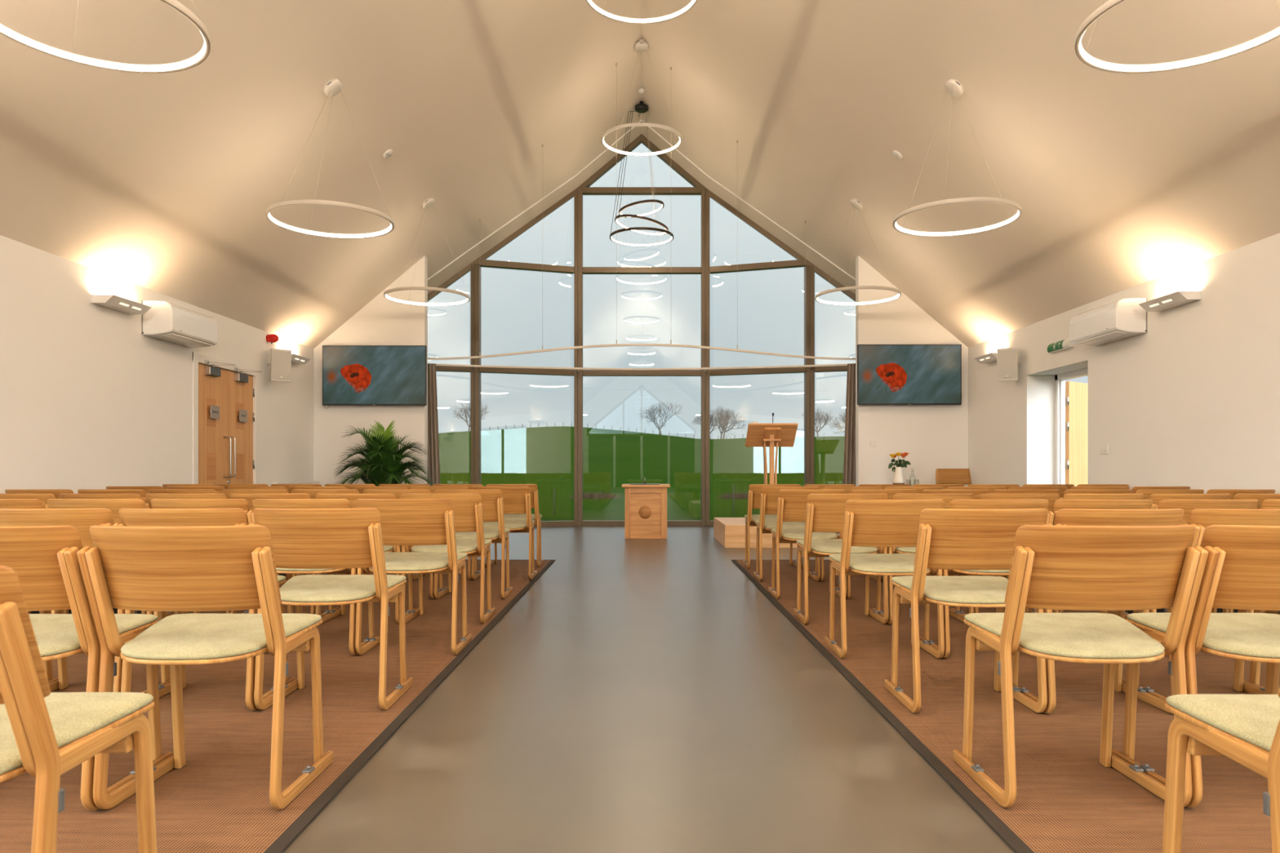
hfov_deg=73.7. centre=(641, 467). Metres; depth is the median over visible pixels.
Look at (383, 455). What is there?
potted palm
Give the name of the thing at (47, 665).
chair
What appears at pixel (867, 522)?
chair
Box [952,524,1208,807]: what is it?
chair
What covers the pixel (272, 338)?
fire alarm
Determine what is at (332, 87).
pendant
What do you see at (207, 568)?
chair
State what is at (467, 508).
chair
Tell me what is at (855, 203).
pendant
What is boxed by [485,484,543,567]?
chair
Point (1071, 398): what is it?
door
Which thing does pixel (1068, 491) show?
chair
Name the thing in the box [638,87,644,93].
sensor
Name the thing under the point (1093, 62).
diffuser
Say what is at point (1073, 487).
chair
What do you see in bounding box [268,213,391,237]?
diffuser
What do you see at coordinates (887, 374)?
wall screen
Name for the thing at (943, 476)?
chair
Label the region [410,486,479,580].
chair
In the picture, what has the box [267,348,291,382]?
loudspeaker
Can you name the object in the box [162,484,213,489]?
chair
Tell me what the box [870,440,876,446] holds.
wall socket
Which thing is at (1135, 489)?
chair
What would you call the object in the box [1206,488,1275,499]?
chair
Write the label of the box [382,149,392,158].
smoke detector
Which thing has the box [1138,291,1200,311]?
uplight
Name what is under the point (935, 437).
wall
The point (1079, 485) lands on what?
chair
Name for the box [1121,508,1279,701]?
chair
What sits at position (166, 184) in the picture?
ceiling
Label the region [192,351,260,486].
door
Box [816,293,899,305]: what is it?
diffuser
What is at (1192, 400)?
wall
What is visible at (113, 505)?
chair
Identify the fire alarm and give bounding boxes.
[266,333,278,343]
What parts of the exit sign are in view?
green panel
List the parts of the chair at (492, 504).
leg frame, seat frame, backrest, seat, seat frame, leg frame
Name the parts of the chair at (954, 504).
leg frame, seat frame, seat, backrest, seat frame, leg frame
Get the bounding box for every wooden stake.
[553,488,555,515]
[733,484,734,514]
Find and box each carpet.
[0,560,555,852]
[731,560,1279,852]
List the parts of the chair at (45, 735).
backrest, leg frame, seat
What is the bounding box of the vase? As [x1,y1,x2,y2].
[892,466,904,484]
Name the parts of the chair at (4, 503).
backrest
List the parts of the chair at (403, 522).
leg frame, seat frame, backrest, seat, seat frame, leg frame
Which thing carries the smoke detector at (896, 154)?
attached to the ceiling
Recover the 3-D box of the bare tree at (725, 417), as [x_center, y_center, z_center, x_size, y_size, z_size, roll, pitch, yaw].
[17.594,-9.564,188.050,7.728,6.613,8.452,0,0,0]
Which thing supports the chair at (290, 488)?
on the carpet at (219, 802)
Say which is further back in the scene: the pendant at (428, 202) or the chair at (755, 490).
the pendant at (428, 202)
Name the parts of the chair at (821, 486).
backrest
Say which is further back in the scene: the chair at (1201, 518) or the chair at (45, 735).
the chair at (1201, 518)
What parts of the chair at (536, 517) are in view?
leg frame, seat frame, backrest, seat frame, leg frame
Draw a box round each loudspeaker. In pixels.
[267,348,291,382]
[996,347,1019,381]
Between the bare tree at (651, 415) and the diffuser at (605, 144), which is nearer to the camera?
the diffuser at (605, 144)
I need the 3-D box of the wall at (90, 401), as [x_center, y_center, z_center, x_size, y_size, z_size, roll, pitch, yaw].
[-4.705,-0.361,-0.450,0.250,2.643,27.500,0,0,0]
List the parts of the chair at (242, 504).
leg frame, backrest, leg frame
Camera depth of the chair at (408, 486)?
8.02 m
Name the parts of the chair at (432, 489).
leg frame, backrest, leg frame, seat frame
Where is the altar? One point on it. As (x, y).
(645, 504)
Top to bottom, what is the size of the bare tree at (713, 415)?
6.576 m
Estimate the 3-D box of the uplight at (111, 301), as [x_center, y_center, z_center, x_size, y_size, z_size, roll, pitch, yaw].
[-4.486,-1.407,7.377,0.188,0.066,0.553,0,0,0]
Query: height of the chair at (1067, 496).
0.798 m
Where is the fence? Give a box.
[495,422,730,437]
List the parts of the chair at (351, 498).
leg frame, seat frame, backrest, seat frame, leg frame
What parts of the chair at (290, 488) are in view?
backrest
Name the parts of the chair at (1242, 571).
leg frame, seat frame, seat, backrest, seat frame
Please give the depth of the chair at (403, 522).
4.25 m
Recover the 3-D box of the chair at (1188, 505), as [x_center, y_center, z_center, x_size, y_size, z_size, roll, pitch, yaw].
[2.774,0.551,4.358,0.506,0.798,0.544,0,0,0]
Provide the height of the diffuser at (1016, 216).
0.028 m
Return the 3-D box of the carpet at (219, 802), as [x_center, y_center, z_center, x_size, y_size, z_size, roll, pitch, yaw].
[-1.986,0.955,3.115,2.187,0.010,11.430,0,0,0]
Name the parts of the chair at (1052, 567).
leg frame, seat frame, seat, backrest, seat frame, leg frame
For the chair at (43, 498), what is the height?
0.798 m
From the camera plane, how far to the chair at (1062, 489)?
7.00 m
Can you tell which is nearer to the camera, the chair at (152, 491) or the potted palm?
the chair at (152, 491)
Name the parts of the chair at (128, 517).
leg frame, seat frame, backrest, seat frame, leg frame, seat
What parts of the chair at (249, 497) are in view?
leg frame, backrest, leg frame, seat frame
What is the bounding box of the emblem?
[638,506,651,519]
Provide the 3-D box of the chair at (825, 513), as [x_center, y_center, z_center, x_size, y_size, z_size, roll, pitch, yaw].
[1.236,0.551,5.293,0.506,0.798,0.544,0,0,0]
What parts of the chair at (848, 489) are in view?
seat frame, leg frame, backrest, leg frame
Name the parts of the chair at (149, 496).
leg frame, seat frame, backrest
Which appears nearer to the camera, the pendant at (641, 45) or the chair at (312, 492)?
the chair at (312, 492)
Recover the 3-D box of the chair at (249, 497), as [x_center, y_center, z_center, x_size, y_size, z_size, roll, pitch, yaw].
[-2.231,0.551,5.308,0.506,0.798,0.544,0,0,0]
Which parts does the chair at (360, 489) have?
backrest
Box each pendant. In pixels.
[0,0,210,73]
[265,78,394,238]
[383,197,470,306]
[585,0,697,23]
[601,39,681,155]
[609,101,673,246]
[814,197,901,305]
[892,78,1022,236]
[1074,0,1279,73]
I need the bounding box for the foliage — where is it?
[888,458,911,471]
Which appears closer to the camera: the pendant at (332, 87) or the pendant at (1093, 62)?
the pendant at (1093, 62)
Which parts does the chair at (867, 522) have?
leg frame, seat frame, seat, backrest, seat frame, leg frame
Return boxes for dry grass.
[565,490,624,499]
[715,491,748,499]
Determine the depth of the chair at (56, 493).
6.04 m
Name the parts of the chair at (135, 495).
backrest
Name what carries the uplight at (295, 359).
attached to the wall at (90, 401)
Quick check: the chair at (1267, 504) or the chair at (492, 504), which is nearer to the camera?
the chair at (1267, 504)
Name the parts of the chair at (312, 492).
backrest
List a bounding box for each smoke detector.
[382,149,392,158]
[893,150,902,159]
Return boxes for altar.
[621,477,670,538]
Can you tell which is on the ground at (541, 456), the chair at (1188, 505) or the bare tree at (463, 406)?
the bare tree at (463, 406)
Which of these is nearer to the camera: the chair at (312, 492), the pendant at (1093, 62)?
the pendant at (1093, 62)
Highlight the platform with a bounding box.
[713,517,797,547]
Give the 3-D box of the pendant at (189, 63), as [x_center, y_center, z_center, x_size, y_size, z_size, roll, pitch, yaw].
[-2.665,-2.736,4.130,1.034,1.179,1.034,0,0,0]
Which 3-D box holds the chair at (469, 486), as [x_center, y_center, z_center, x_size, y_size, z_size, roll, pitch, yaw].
[-1.741,0.551,8.272,0.506,0.798,0.544,0,0,0]
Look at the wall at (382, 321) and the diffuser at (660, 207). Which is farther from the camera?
the diffuser at (660, 207)
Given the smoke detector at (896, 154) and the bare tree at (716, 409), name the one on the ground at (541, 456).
the bare tree at (716, 409)
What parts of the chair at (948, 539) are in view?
leg frame, seat frame, seat, backrest, seat frame, leg frame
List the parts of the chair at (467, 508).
leg frame, seat frame, backrest, seat, seat frame, leg frame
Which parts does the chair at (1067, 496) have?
leg frame, backrest, leg frame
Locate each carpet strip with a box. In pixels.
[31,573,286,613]
[1125,608,1279,613]
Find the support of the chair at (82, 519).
on the carpet at (219, 802)
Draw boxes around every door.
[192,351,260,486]
[1054,367,1088,486]
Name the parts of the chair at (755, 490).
leg frame, seat frame, backrest, seat frame, leg frame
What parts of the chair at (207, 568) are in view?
leg frame, seat frame, backrest, seat, seat frame, leg frame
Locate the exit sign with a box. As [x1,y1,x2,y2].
[1047,337,1074,352]
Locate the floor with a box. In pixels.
[283,526,1014,852]
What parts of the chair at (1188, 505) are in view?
leg frame, backrest, leg frame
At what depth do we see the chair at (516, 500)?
7.16 m
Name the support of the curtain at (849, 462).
hanging from the window
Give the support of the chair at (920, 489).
on the carpet at (1067, 801)
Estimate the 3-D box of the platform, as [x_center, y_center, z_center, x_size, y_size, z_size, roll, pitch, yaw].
[1.625,0.824,11.040,1.250,0.272,1.600,0,0,0]
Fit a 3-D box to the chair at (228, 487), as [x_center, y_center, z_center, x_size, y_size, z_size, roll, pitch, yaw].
[-3.225,0.551,7.337,0.506,0.798,0.544,0,0,0]
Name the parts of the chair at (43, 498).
backrest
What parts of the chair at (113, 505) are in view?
backrest, leg frame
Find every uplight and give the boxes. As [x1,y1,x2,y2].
[91,294,151,314]
[291,353,310,364]
[974,352,997,363]
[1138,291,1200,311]
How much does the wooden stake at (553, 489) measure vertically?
0.692 m
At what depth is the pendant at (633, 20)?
7.96 m
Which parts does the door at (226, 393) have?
inlay panel, inlay panel, sign plate, closer arm, pull handle, pull handle, inlay panel, inlay panel, sign plate, closer arm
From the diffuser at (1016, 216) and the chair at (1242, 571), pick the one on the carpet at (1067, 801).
the chair at (1242, 571)
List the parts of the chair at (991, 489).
backrest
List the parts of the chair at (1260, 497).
backrest, leg frame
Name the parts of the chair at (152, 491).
backrest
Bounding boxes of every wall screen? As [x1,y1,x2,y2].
[322,345,426,408]
[857,344,961,404]
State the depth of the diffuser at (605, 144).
11.36 m
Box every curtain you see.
[427,363,440,486]
[842,363,855,484]
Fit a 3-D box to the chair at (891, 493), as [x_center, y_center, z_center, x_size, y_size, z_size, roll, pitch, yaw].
[1.734,0.551,6.292,0.506,0.798,0.544,0,0,0]
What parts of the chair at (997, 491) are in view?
backrest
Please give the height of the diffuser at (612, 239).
0.026 m
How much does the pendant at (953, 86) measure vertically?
1.202 m
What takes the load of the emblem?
attached to the altar
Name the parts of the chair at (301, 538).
leg frame, seat frame, backrest, seat, seat frame, leg frame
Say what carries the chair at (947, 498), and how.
on the carpet at (1067, 801)
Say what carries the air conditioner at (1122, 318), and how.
attached to the wall at (1192, 400)
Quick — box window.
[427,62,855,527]
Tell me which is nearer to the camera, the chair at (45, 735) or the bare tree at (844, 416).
the chair at (45, 735)
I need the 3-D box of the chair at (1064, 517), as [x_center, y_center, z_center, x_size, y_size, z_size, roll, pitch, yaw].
[1.807,0.551,3.411,0.506,0.798,0.544,0,0,0]
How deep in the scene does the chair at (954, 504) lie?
4.15 m
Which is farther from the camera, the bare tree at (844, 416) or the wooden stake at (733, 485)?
the bare tree at (844, 416)
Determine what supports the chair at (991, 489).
on the carpet at (1067, 801)
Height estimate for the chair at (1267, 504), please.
0.798 m
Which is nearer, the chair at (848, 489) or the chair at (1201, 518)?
the chair at (1201, 518)
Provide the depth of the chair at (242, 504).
4.20 m
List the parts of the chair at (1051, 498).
seat frame, leg frame, backrest, leg frame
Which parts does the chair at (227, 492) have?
backrest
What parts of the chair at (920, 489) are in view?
backrest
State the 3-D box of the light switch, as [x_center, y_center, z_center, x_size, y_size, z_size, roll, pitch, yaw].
[4.553,-0.182,8.410,0.013,0.096,0.146,0,0,0]
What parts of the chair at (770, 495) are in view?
leg frame, seat frame, backrest, seat frame, leg frame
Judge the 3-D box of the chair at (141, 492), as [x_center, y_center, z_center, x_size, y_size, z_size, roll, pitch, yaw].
[-3.796,0.551,6.296,0.506,0.798,0.544,0,0,0]
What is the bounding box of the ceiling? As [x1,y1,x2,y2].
[0,0,1279,348]
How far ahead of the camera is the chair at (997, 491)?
6.04 m
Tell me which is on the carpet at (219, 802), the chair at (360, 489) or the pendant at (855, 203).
the chair at (360, 489)
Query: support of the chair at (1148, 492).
on the carpet strip at (1219, 610)
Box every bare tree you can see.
[452,400,490,431]
[635,402,680,435]
[690,409,722,439]
[709,409,739,439]
[713,405,746,439]
[800,407,835,436]
[829,411,845,435]
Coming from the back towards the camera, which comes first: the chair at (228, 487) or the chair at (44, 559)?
the chair at (228, 487)
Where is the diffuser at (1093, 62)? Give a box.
[1079,28,1279,71]
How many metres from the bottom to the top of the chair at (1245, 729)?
0.798 m
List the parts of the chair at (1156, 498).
leg frame, backrest, leg frame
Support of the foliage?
in the vase
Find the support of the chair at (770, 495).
on the carpet at (1067, 801)
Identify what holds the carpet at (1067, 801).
on the floor
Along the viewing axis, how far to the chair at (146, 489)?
7.09 m
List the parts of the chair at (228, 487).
backrest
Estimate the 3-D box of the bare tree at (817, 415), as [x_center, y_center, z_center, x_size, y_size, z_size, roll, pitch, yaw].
[40.906,-10.573,197.211,7.745,6.991,8.725,0,0,0]
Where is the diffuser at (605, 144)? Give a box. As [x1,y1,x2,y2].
[603,141,679,155]
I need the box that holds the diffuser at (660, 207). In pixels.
[620,204,662,216]
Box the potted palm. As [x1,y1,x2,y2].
[332,419,435,486]
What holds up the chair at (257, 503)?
on the carpet at (219, 802)
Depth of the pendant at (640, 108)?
12.77 m
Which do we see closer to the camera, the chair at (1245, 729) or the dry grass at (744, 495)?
the chair at (1245, 729)
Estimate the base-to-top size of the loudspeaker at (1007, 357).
0.406 m
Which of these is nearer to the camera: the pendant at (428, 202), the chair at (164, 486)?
the chair at (164, 486)
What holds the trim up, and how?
attached to the ceiling
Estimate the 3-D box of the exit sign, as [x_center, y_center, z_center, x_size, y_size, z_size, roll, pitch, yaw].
[4.528,-1.325,9.235,0.064,0.100,0.470,0,0,0]
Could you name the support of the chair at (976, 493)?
on the carpet at (1067, 801)
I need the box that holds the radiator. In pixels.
[271,480,319,484]
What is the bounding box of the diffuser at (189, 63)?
[0,25,205,71]
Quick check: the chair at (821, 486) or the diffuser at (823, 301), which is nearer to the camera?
the chair at (821, 486)
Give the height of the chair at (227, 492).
0.798 m
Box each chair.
[0,493,55,613]
[0,498,51,613]
[0,507,170,693]
[0,524,173,810]
[0,564,156,852]
[4,488,73,498]
[39,610,58,683]
[47,498,186,614]
[60,493,167,614]
[76,524,333,809]
[77,488,146,501]
[106,486,164,493]
[112,507,295,711]
[144,488,216,503]
[145,493,248,616]
[151,498,279,620]
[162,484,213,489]
[167,486,225,493]
[217,484,268,488]
[220,488,308,574]
[227,486,286,577]
[229,493,337,616]
[247,498,379,655]
[248,507,413,710]
[271,484,321,493]
[288,486,349,575]
[291,488,373,577]
[315,493,417,623]
[324,484,375,489]
[349,486,415,578]
[355,498,471,655]
[363,488,446,599]
[378,484,430,489]
[400,493,494,623]
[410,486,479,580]
[432,484,492,567]
[434,488,512,599]
[471,486,537,580]
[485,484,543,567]
[742,484,800,568]
[753,486,820,581]
[768,488,846,599]
[792,493,888,624]
[794,484,855,568]
[812,486,882,581]
[824,499,944,658]
[835,488,917,599]
[858,484,910,489]
[871,493,974,624]
[880,486,943,581]
[884,508,1052,713]
[905,488,989,576]
[912,484,964,489]
[919,499,1053,657]
[935,468,971,484]
[946,486,1005,577]
[950,493,1059,615]
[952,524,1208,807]
[967,484,1019,488]
[988,488,1062,576]
[998,486,1067,578]
[1011,508,1188,713]
[1022,484,1074,488]
[1024,499,1152,613]
[1028,493,1144,619]
[1062,488,1131,497]
[1071,486,1129,489]
[1076,484,1128,486]
[1111,524,1279,807]
[1114,493,1231,614]
[1115,499,1258,614]
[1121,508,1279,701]
[1131,486,1190,493]
[1135,488,1204,499]
[1162,687,1279,852]
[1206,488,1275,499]
[1210,499,1279,613]
[1229,493,1279,614]
[1243,609,1264,688]
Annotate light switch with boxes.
[1099,444,1108,454]
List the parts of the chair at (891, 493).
leg frame, backrest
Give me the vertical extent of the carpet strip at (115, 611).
0.008 m
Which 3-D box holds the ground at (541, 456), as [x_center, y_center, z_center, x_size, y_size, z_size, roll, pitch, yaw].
[0.000,-4.194,95.000,300.000,10.912,310.000,0,0,0]
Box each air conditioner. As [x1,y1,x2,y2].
[141,300,217,347]
[1069,297,1146,346]
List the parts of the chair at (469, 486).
backrest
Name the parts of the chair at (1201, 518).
leg frame, seat frame, backrest, seat frame, leg frame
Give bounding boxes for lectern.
[745,413,798,484]
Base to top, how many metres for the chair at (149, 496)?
0.798 m
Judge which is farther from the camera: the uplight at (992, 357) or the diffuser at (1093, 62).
the uplight at (992, 357)
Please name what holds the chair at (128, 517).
on the carpet at (219, 802)
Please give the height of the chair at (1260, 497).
0.798 m
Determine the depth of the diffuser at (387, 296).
10.94 m
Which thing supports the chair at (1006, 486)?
on the carpet strip at (1219, 610)
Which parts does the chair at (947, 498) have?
leg frame, seat frame, seat, backrest, leg frame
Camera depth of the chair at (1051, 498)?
5.05 m
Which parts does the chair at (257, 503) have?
leg frame, seat frame, backrest, seat, seat frame, leg frame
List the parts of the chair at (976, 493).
backrest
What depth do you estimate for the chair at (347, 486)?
8.02 m
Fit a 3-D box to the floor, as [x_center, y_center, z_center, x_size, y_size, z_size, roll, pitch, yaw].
[0.065,1.020,0.020,9.790,0.120,28.440,0,0,0]
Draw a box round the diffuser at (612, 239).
[611,237,671,245]
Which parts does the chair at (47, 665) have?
seat frame, leg frame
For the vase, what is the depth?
11.34 m
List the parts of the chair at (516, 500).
leg frame, backrest, seat, seat frame, leg frame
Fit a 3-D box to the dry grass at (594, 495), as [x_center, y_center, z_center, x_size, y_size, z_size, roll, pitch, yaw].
[-1.800,1.048,32.920,2.269,0.340,1.620,0,0,0]
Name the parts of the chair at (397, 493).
backrest, leg frame, seat frame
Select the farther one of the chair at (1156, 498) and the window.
the window
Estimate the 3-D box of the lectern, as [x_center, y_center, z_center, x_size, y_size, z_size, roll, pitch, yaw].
[1.620,0.004,10.721,0.610,1.368,0.439,0,0,0]
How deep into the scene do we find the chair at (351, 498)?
5.15 m
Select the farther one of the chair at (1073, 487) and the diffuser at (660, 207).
the diffuser at (660, 207)
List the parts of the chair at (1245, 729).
seat, leg frame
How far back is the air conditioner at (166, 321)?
7.99 m
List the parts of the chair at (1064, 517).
leg frame, seat frame, backrest, seat frame, leg frame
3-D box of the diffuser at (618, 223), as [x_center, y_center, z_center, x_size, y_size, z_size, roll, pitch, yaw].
[0.000,-3.640,12.800,0.780,0.026,0.780,12,0,0]
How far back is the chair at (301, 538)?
3.27 m
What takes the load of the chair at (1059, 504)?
on the carpet at (1067, 801)
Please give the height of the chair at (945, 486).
0.798 m
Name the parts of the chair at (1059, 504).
leg frame, backrest, leg frame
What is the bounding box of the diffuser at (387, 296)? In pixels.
[385,294,467,305]
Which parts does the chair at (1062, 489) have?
backrest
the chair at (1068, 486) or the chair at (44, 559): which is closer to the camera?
the chair at (44, 559)
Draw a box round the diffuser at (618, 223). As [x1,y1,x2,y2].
[616,218,665,235]
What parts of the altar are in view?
touch panel, panel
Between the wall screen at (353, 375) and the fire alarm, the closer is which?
the fire alarm
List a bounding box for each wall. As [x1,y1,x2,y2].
[0,235,313,493]
[313,255,427,486]
[855,255,968,486]
[968,232,1279,493]
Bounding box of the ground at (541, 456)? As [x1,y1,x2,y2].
[438,426,844,520]
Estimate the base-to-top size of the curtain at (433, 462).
2.480 m
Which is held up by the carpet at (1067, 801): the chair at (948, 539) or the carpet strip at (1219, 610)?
the chair at (948, 539)
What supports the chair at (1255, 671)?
on the carpet at (1067, 801)
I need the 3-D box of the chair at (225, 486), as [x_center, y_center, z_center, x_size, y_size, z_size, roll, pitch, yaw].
[-3.785,0.551,8.281,0.506,0.798,0.544,0,0,0]
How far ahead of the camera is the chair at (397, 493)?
6.06 m
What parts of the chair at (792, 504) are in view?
leg frame, seat frame, seat, backrest, seat frame, leg frame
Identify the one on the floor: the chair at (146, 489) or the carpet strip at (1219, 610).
the carpet strip at (1219, 610)
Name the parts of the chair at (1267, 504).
seat frame, backrest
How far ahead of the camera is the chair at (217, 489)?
7.09 m
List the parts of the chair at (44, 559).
backrest, seat, seat frame, leg frame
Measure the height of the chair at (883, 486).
0.798 m
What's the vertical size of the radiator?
0.779 m
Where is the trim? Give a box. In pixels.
[427,120,855,280]
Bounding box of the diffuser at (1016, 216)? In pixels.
[895,212,1019,235]
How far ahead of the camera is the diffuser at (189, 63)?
4.52 m
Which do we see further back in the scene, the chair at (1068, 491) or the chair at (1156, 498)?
the chair at (1068, 491)
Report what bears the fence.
on the ground at (541, 456)
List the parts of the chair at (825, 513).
leg frame, seat frame, seat, backrest, seat frame, leg frame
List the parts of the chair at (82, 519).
leg frame, backrest, seat frame, seat frame, leg frame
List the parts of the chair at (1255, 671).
leg frame, seat frame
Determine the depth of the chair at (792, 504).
6.12 m

